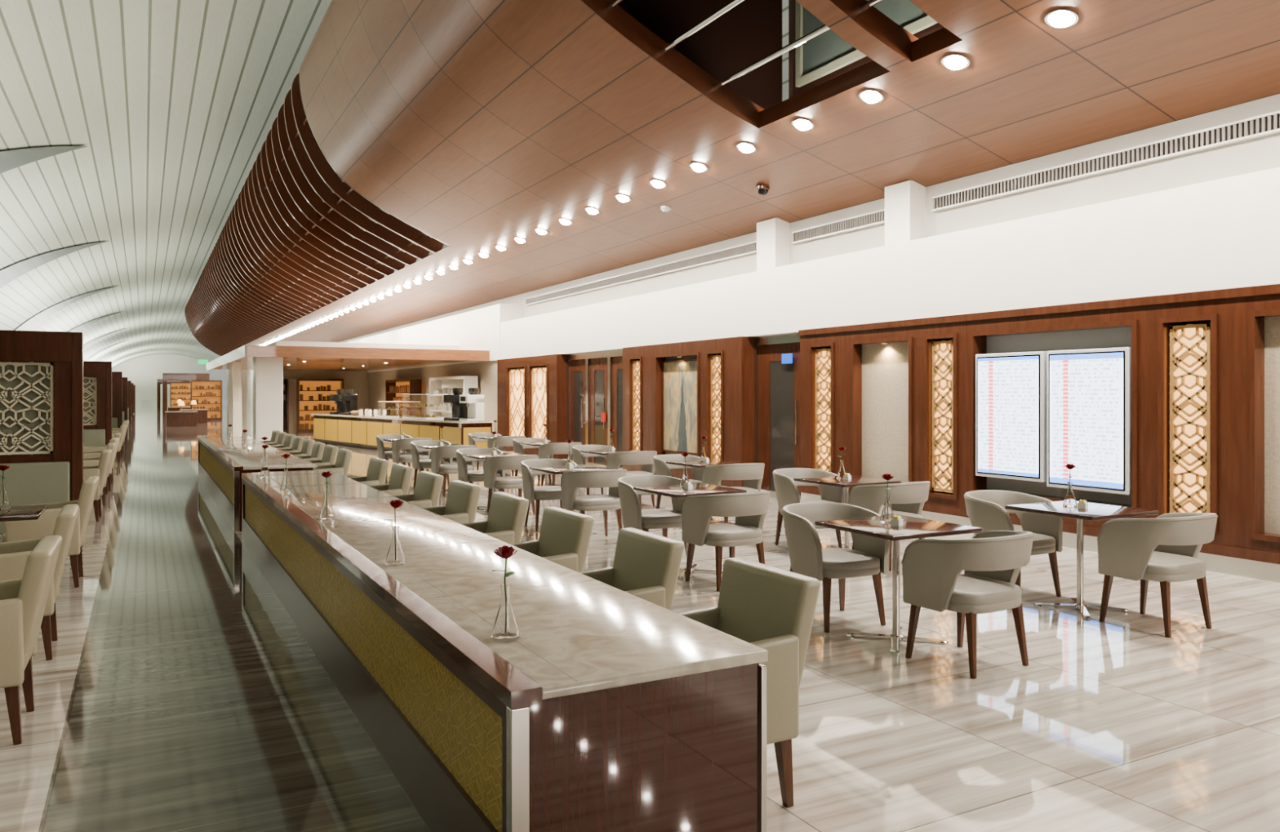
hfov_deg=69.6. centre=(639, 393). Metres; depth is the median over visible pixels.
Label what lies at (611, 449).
holder
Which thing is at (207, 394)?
tall cabinet
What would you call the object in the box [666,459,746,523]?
cafe table
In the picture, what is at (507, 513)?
armchair
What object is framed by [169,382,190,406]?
cabinet
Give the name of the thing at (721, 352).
trim
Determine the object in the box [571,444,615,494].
tub chair
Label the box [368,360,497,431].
wall
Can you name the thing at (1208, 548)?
wall paneling
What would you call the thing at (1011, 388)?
display screen
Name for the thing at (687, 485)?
holder
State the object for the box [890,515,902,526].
holder
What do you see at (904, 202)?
pillar
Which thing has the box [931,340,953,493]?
lattice panel
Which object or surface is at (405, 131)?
ceiling
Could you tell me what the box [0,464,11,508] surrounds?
vase
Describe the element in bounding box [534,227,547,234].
recessed light
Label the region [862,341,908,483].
wall niche
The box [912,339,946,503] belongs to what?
wall
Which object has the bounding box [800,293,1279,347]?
wall
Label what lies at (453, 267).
recessed light
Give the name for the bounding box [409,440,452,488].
tub chair
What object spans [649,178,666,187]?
recessed light
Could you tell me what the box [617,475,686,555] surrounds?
tub chair
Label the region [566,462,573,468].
holder
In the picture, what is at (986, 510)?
tub chair
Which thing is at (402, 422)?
vase
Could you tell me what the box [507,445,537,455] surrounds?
wall
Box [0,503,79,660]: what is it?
armchair
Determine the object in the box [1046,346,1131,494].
display screen
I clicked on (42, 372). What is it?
screen
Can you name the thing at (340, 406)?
coffee machine
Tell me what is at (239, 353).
trim
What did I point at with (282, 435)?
armchair
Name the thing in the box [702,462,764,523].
tub chair
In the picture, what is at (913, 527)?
cafe table
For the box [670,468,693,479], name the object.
wall
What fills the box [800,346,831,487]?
wall
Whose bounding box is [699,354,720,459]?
wall
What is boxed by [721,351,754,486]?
wall
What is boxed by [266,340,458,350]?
ceiling
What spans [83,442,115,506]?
armchair
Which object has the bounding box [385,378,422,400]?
tall cabinet
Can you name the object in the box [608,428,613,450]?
vase
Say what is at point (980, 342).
wall
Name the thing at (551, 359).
trim
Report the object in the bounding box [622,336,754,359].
wall
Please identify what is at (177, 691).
floor
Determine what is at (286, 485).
vase
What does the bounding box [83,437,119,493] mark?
armchair
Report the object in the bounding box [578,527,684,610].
armchair
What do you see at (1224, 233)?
wall
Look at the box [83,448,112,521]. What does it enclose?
armchair
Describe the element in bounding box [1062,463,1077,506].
vase
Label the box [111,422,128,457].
armchair
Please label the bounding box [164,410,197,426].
reception desk
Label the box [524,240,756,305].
air vent
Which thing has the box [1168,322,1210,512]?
lattice panel
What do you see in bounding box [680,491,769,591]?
tub chair
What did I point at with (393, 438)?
cafe table
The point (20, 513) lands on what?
cafe table
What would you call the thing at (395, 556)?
vase
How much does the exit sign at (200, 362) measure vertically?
0.200 m
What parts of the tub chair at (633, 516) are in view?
backrest, seat, leg, leg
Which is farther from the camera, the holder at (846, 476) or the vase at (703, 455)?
the vase at (703, 455)
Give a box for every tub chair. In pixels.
[376,434,412,477]
[391,438,431,471]
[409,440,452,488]
[430,444,476,497]
[455,448,505,491]
[467,432,502,470]
[483,454,537,514]
[487,435,525,475]
[511,437,553,483]
[520,458,579,530]
[537,442,582,485]
[560,469,626,536]
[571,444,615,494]
[605,450,657,506]
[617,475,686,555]
[653,453,704,510]
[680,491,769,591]
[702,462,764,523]
[772,467,844,547]
[782,502,889,632]
[847,480,930,570]
[901,530,1034,679]
[964,489,1063,596]
[1097,512,1217,637]
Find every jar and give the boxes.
[359,408,363,415]
[364,408,368,415]
[368,408,372,416]
[373,408,377,415]
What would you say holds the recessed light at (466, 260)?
in the ceiling at (405, 131)
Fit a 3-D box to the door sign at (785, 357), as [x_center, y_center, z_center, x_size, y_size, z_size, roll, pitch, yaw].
[2.211,-0.525,13.831,0.020,0.150,0.250,0,0,-28]
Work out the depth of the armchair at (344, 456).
11.65 m
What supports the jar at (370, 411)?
on the counter at (357, 431)
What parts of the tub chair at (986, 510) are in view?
backrest, seat, leg, leg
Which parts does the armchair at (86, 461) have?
arm, arm, leg, backrest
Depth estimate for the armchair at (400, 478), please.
9.05 m
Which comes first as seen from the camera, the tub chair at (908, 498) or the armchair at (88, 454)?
the tub chair at (908, 498)
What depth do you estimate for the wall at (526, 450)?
22.55 m
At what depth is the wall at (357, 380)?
38.48 m
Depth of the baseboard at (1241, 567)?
8.22 m
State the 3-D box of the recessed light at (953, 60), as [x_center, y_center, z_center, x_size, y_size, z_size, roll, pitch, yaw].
[3.079,-3.231,8.976,0.266,0.123,0.269,0,0,-21]
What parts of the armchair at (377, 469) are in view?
arm, arm, backrest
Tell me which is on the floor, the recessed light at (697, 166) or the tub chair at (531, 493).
the tub chair at (531, 493)
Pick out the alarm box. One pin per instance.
(602, 413)
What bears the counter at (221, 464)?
on the floor
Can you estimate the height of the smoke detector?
0.085 m
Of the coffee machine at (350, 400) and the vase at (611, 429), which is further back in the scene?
the coffee machine at (350, 400)
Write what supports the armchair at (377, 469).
on the floor
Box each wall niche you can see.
[665,355,697,456]
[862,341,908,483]
[986,326,1131,504]
[1264,315,1279,533]
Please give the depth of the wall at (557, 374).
21.05 m
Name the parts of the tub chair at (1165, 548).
leg, leg, backrest, leg, seat, leg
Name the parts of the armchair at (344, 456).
arm, arm, backrest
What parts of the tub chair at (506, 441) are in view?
backrest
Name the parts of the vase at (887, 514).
flower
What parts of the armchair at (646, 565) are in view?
arm, arm, backrest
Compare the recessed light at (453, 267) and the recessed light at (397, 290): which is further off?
the recessed light at (397, 290)
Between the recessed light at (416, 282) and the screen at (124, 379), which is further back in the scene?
the screen at (124, 379)
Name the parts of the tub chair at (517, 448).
backrest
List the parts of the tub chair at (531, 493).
leg, leg, seat, backrest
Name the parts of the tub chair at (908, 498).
backrest, leg, seat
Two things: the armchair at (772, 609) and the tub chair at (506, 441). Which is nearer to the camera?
the armchair at (772, 609)
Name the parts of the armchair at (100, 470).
arm, arm, leg, leg, backrest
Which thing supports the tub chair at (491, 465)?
on the floor
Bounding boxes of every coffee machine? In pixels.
[329,389,345,413]
[337,389,357,414]
[443,387,467,420]
[459,387,484,421]
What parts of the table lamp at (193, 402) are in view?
lamp shade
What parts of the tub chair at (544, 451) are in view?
leg, leg, backrest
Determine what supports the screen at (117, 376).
on the floor
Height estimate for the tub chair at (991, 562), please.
0.798 m
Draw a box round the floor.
[0,400,1279,831]
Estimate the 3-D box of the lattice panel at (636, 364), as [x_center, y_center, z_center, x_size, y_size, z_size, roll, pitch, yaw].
[-0.013,0.273,17.639,0.102,1.825,0.380,0,0,-28]
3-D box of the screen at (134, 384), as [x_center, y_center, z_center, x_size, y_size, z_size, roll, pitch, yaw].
[-40.836,0.460,71.108,3.200,2.280,0.260,0,0,-28]
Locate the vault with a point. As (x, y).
(132, 131)
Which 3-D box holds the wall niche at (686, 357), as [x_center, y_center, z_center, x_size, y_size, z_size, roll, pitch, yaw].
[0.832,0.245,16.348,0.060,1.810,1.429,0,0,-28]
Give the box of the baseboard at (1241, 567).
[800,492,1279,583]
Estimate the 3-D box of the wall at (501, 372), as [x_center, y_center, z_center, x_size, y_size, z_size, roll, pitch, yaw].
[-3.403,0.420,24.255,0.470,2.160,0.788,0,0,-28]
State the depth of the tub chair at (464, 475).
13.15 m
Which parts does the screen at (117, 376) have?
padded panel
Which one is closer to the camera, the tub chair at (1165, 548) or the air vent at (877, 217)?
the tub chair at (1165, 548)
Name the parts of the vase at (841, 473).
flower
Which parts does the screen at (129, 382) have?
padded panel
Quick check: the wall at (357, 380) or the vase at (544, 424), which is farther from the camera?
the wall at (357, 380)
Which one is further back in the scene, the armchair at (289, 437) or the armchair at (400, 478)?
the armchair at (289, 437)
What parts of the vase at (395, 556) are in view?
stem, flower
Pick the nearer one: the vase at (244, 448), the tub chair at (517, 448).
the vase at (244, 448)
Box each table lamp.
[177,400,184,410]
[191,400,196,408]
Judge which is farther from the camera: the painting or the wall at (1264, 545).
the painting
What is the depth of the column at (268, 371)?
23.52 m
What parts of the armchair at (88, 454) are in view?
arm, arm, leg, leg, backrest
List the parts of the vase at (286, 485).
flower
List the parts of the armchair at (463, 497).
arm, arm, backrest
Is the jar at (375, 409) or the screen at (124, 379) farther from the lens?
the screen at (124, 379)
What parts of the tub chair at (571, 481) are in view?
backrest, seat, leg, leg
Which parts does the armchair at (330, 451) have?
arm, arm, backrest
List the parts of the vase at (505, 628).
stem, flower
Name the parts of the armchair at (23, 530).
seat, arm, arm, leg, leg, backrest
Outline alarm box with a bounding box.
[600,412,605,422]
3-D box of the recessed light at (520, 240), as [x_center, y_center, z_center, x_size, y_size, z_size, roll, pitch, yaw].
[-2.521,-3.231,19.363,0.266,0.123,0.269,0,0,-21]
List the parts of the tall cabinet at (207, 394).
shelf, shelf, shelf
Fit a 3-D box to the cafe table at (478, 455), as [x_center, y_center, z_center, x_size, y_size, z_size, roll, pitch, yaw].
[-2.009,1.225,12.788,0.740,0.750,0.740,0,0,-27]
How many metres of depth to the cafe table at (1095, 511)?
6.82 m
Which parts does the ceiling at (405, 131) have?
rail, rail, rail, rod, rod, rod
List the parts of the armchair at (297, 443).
arm, arm, backrest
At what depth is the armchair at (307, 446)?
14.30 m
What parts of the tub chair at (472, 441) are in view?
backrest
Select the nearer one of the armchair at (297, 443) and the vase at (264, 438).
the vase at (264, 438)
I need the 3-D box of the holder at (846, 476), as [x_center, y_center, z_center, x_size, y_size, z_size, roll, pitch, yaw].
[2.039,0.817,9.052,0.056,0.066,0.056,0,0,45]
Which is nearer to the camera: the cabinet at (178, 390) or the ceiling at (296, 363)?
the ceiling at (296, 363)
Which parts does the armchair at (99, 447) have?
arm, arm, leg, backrest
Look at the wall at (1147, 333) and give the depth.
8.71 m
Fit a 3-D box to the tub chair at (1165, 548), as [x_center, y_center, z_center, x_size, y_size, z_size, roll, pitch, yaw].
[3.581,1.203,6.319,0.680,0.798,0.633,0,0,-29]
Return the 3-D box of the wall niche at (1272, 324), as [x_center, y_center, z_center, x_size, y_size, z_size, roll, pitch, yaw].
[5.845,0.270,7.207,0.070,1.860,1.740,0,0,-28]
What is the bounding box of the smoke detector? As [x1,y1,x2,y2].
[660,205,671,212]
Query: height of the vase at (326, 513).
0.320 m
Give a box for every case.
[377,400,402,417]
[402,394,448,419]
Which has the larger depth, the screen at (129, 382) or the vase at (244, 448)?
the screen at (129, 382)
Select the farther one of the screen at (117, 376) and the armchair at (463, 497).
the screen at (117, 376)
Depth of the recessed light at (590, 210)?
16.18 m
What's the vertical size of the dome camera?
0.125 m
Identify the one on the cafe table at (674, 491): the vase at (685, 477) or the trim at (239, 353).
the vase at (685, 477)
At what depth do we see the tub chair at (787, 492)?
9.64 m
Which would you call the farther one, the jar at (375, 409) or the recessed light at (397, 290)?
the recessed light at (397, 290)
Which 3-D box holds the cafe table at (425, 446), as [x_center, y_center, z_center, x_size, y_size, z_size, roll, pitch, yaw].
[-3.234,1.225,15.059,0.740,0.750,0.740,0,0,-28]
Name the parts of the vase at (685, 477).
flower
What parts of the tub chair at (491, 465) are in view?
leg, seat, backrest, leg, leg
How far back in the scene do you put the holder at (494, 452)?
12.71 m
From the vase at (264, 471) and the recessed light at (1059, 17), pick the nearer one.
the recessed light at (1059, 17)
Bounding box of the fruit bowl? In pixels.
[349,411,359,414]
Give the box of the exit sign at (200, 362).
[198,359,208,364]
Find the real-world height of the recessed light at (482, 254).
0.123 m
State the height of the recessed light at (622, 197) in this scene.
0.123 m
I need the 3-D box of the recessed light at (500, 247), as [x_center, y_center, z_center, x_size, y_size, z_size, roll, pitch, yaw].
[-3.081,-3.231,20.401,0.266,0.123,0.269,0,0,-21]
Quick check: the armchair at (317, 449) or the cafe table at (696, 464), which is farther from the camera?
the armchair at (317, 449)
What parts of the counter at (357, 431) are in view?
panel, panel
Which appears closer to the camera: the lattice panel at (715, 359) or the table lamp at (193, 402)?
the lattice panel at (715, 359)
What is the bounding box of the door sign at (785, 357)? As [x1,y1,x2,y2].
[781,353,792,364]
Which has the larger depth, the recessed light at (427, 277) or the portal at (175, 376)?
the portal at (175, 376)
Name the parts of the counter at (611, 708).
gold panel, frame, corner post, panel, corner post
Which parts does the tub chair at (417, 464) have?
leg, backrest, seat, leg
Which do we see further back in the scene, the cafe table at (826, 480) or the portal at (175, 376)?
the portal at (175, 376)
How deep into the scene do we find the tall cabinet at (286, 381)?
37.22 m
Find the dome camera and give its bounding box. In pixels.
[755,185,769,195]
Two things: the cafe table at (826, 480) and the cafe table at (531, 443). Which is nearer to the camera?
the cafe table at (826, 480)
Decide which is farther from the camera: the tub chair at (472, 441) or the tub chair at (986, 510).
the tub chair at (472, 441)
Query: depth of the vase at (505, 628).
3.16 m
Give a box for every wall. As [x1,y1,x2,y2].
[111,354,226,399]
[247,93,1279,410]
[283,369,368,432]
[346,166,1279,549]
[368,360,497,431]
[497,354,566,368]
[497,368,516,451]
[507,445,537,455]
[524,366,542,454]
[547,364,566,458]
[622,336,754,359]
[622,359,639,471]
[630,464,640,471]
[640,357,665,475]
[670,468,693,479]
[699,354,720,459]
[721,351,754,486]
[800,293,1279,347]
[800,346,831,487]
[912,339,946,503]
[928,491,954,506]
[954,336,986,508]
[975,488,1133,528]
[1133,323,1186,518]
[1256,532,1279,552]
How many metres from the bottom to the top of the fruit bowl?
0.110 m
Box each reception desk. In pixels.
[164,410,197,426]
[167,406,190,410]
[179,408,208,422]
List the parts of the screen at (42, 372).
padded panel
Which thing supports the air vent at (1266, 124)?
in the wall at (1263, 153)
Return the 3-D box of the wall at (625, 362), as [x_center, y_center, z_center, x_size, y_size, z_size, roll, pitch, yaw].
[-0.055,0.420,18.045,0.470,2.160,0.335,0,0,-28]
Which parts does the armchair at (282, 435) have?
backrest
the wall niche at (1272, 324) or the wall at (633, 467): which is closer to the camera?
the wall niche at (1272, 324)
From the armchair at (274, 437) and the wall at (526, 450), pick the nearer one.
the armchair at (274, 437)
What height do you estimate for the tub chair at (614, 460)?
0.798 m
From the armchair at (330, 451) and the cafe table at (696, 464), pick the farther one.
the armchair at (330, 451)
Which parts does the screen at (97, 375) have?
padded panel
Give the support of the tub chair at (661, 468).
on the floor
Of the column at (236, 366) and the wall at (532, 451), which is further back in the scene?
the column at (236, 366)
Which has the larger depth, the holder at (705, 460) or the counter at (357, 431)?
the counter at (357, 431)
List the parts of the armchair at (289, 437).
backrest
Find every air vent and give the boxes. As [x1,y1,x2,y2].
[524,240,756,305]
[791,208,884,244]
[931,110,1279,211]
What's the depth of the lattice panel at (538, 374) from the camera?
22.10 m
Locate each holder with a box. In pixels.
[491,449,497,455]
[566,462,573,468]
[609,446,614,451]
[683,481,692,489]
[702,457,709,462]
[843,472,851,479]
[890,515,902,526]
[1077,499,1088,509]
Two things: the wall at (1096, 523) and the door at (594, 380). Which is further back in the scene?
the door at (594, 380)
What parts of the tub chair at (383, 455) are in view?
backrest, seat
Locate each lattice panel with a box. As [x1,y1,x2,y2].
[509,368,524,435]
[531,366,546,438]
[632,360,639,450]
[711,355,720,459]
[814,347,831,471]
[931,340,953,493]
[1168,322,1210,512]
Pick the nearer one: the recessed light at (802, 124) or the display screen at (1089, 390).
the display screen at (1089, 390)
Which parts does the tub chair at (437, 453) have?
leg, backrest, seat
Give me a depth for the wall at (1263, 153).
10.88 m
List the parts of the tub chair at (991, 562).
leg, leg, backrest, leg, seat, leg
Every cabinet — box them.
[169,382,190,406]
[190,380,222,420]
[283,378,288,433]
[296,378,343,432]
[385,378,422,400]
[429,375,477,417]
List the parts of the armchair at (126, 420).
backrest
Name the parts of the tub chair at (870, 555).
leg, backrest, leg, seat, leg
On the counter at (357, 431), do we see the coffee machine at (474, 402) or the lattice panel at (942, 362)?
the coffee machine at (474, 402)
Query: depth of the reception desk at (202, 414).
50.28 m
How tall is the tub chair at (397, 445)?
0.798 m
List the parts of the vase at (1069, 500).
flower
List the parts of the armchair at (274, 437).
backrest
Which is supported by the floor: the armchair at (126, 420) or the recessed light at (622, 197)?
the armchair at (126, 420)
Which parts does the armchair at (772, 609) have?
arm, backrest, arm, leg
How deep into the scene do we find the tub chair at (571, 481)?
9.79 m
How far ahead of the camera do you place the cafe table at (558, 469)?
10.43 m
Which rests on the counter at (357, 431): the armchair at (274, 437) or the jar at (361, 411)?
the jar at (361, 411)
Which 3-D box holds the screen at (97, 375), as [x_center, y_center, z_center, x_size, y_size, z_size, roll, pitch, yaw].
[-12.600,0.460,18.735,3.200,2.280,0.260,0,0,-28]
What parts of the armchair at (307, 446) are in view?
arm, arm, backrest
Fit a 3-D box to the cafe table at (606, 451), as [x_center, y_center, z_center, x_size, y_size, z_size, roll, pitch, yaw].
[-0.399,1.225,13.657,0.740,0.750,0.740,0,0,-29]
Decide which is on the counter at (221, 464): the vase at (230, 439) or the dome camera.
the vase at (230, 439)
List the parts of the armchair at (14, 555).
arm, arm, leg, leg, backrest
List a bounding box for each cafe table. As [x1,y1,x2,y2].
[0,504,47,521]
[379,437,421,478]
[414,444,462,491]
[462,452,522,511]
[471,435,511,475]
[519,440,564,486]
[528,464,614,534]
[579,448,639,454]
[633,483,746,578]
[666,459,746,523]
[794,475,901,549]
[814,514,981,653]
[1004,500,1159,618]
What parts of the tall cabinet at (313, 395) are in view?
shelf, shelf, shelf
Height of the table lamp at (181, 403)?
0.480 m
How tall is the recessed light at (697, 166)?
0.123 m
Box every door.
[566,349,622,469]
[754,333,800,498]
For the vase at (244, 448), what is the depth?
13.45 m
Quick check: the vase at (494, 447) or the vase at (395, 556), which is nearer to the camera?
the vase at (395, 556)
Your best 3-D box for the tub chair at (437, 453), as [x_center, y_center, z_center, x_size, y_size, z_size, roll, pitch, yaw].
[-2.927,1.203,14.534,0.680,0.798,0.633,0,0,-29]
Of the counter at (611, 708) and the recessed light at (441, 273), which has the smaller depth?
the counter at (611, 708)
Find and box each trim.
[206,345,246,370]
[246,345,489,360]
[506,350,723,460]
[756,217,789,271]
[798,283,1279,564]
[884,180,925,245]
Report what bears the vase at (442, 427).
on the cafe table at (425, 446)
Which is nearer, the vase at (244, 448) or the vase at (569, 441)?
the vase at (569, 441)
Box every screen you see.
[0,329,83,534]
[83,360,111,446]
[111,371,122,428]
[122,377,127,431]
[127,380,131,423]
[131,382,133,417]
[133,384,135,413]
[975,351,1046,482]
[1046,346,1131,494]
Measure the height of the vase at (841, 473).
0.320 m
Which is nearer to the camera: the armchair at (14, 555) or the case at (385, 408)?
the armchair at (14, 555)
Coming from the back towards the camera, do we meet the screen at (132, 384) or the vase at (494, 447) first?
the screen at (132, 384)
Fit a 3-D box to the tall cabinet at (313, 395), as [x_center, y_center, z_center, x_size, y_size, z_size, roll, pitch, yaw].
[-13.206,0.500,37.982,1.800,2.200,0.400,0,0,-28]
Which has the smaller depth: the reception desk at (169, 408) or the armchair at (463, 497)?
the armchair at (463, 497)
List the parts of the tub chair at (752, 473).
leg, backrest, seat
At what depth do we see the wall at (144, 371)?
230.14 m
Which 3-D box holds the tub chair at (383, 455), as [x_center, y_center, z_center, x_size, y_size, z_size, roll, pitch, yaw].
[-4.775,1.203,17.872,0.680,0.798,0.633,0,0,-31]
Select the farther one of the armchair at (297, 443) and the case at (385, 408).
the case at (385, 408)
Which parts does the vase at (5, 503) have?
flower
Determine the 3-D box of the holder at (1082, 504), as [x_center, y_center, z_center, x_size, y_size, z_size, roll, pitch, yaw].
[3.263,0.817,6.781,0.056,0.066,0.056,0,0,45]
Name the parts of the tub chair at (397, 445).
seat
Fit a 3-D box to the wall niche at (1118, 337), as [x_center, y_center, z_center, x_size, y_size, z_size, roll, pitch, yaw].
[4.498,0.220,9.832,0.050,1.760,1.924,0,0,-28]
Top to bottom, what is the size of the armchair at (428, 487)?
0.877 m
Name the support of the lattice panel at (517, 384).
attached to the wall at (1224, 233)
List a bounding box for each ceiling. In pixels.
[184,0,1279,355]
[214,356,463,370]
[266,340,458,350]
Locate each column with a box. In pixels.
[226,368,247,433]
[231,361,241,436]
[253,356,283,440]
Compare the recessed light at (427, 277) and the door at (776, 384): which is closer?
the door at (776, 384)
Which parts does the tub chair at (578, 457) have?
leg, backrest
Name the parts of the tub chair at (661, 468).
leg, backrest, seat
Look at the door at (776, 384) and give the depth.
14.18 m
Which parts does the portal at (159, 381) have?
post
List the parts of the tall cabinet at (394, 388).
panel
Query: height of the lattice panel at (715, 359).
1.825 m
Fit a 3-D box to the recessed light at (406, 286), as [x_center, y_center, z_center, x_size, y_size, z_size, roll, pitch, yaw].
[-7.001,-3.231,27.672,0.266,0.123,0.269,0,0,-21]
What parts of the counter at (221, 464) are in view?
gold panel, frame, corner post, panel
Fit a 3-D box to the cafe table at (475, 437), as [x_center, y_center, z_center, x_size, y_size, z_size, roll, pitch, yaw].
[-2.847,1.225,18.198,0.740,0.750,0.740,0,0,-29]
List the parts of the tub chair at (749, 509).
leg, leg, backrest, leg, seat, leg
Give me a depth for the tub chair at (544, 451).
15.14 m
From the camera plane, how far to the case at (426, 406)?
23.53 m
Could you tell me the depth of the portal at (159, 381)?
95.47 m
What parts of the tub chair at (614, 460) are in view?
backrest, seat, leg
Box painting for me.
[662,358,697,454]
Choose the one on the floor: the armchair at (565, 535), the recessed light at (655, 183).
the armchair at (565, 535)
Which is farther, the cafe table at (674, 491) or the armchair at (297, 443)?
the armchair at (297, 443)
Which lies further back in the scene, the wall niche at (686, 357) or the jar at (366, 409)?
the jar at (366, 409)
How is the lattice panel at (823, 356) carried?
on the wall
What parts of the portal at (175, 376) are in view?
post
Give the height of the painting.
1.660 m
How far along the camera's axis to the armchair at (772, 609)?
3.58 m
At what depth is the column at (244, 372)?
37.32 m
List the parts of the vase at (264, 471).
flower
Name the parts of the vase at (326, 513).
flower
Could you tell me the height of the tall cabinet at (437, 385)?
2.100 m
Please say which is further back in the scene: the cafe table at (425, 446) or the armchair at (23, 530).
the cafe table at (425, 446)
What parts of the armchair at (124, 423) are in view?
backrest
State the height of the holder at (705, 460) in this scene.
0.066 m
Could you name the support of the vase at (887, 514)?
on the cafe table at (913, 527)
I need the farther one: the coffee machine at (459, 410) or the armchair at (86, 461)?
the coffee machine at (459, 410)
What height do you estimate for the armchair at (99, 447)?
0.877 m
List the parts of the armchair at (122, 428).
arm, leg, backrest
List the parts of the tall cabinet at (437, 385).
panel, frame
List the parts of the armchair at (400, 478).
arm, arm, backrest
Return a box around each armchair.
[0,475,98,587]
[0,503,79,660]
[0,534,62,745]
[83,432,120,483]
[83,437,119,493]
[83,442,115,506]
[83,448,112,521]
[111,419,128,452]
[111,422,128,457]
[111,424,126,463]
[259,430,280,443]
[266,431,287,446]
[273,433,295,448]
[280,435,304,452]
[287,438,314,456]
[297,441,324,460]
[307,444,337,466]
[312,448,352,476]
[349,457,389,485]
[368,463,413,495]
[392,471,443,507]
[422,480,481,523]
[460,491,528,543]
[509,506,594,572]
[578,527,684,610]
[678,556,820,808]
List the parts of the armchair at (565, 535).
arm, arm, backrest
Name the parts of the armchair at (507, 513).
arm, arm, backrest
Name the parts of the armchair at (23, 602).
arm, leg, arm, leg, backrest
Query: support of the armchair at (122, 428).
on the floor
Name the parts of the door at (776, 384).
pane, handle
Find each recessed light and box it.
[393,288,401,292]
[402,284,411,288]
[413,280,422,284]
[423,275,433,279]
[435,270,445,275]
[448,264,458,269]
[462,258,473,263]
[478,252,489,257]
[494,244,506,250]
[513,236,526,243]
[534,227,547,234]
[558,217,572,225]
[584,206,599,214]
[614,193,631,202]
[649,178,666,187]
[688,161,707,172]
[736,142,756,152]
[791,117,813,130]
[858,88,884,102]
[941,53,969,69]
[1044,8,1079,27]
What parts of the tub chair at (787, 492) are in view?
leg, seat, backrest, leg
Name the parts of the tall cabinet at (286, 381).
panel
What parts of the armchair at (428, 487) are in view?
arm, arm, backrest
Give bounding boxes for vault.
[0,0,788,368]
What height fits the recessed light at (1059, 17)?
0.123 m
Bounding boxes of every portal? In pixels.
[156,378,190,408]
[162,373,209,415]
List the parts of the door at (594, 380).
panel, pane, handle, panel, pane, handle, panel, pane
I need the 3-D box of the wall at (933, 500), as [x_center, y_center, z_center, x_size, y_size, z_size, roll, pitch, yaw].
[3.758,1.315,11.098,0.350,0.230,0.414,0,0,-28]
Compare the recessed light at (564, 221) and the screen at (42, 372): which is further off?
the recessed light at (564, 221)
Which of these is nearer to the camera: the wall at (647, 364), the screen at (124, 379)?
the wall at (647, 364)
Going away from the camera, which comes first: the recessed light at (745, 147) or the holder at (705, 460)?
the holder at (705, 460)
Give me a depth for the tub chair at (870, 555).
6.36 m
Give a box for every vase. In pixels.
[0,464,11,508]
[226,424,233,443]
[240,429,248,451]
[259,444,270,475]
[260,436,268,462]
[280,453,292,490]
[319,471,334,519]
[384,499,405,565]
[400,421,405,438]
[439,426,444,444]
[490,431,497,453]
[490,545,519,642]
[542,423,547,442]
[564,439,573,467]
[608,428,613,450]
[680,452,689,487]
[699,435,706,462]
[836,446,845,479]
[880,473,893,523]
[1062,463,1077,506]
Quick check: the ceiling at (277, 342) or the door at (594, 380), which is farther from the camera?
the ceiling at (277, 342)
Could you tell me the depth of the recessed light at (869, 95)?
9.95 m
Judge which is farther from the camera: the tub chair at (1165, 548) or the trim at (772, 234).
the trim at (772, 234)
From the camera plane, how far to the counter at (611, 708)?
3.17 m
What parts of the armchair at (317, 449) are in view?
arm, arm, backrest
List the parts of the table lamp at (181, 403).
lamp shade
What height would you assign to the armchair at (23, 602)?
0.877 m

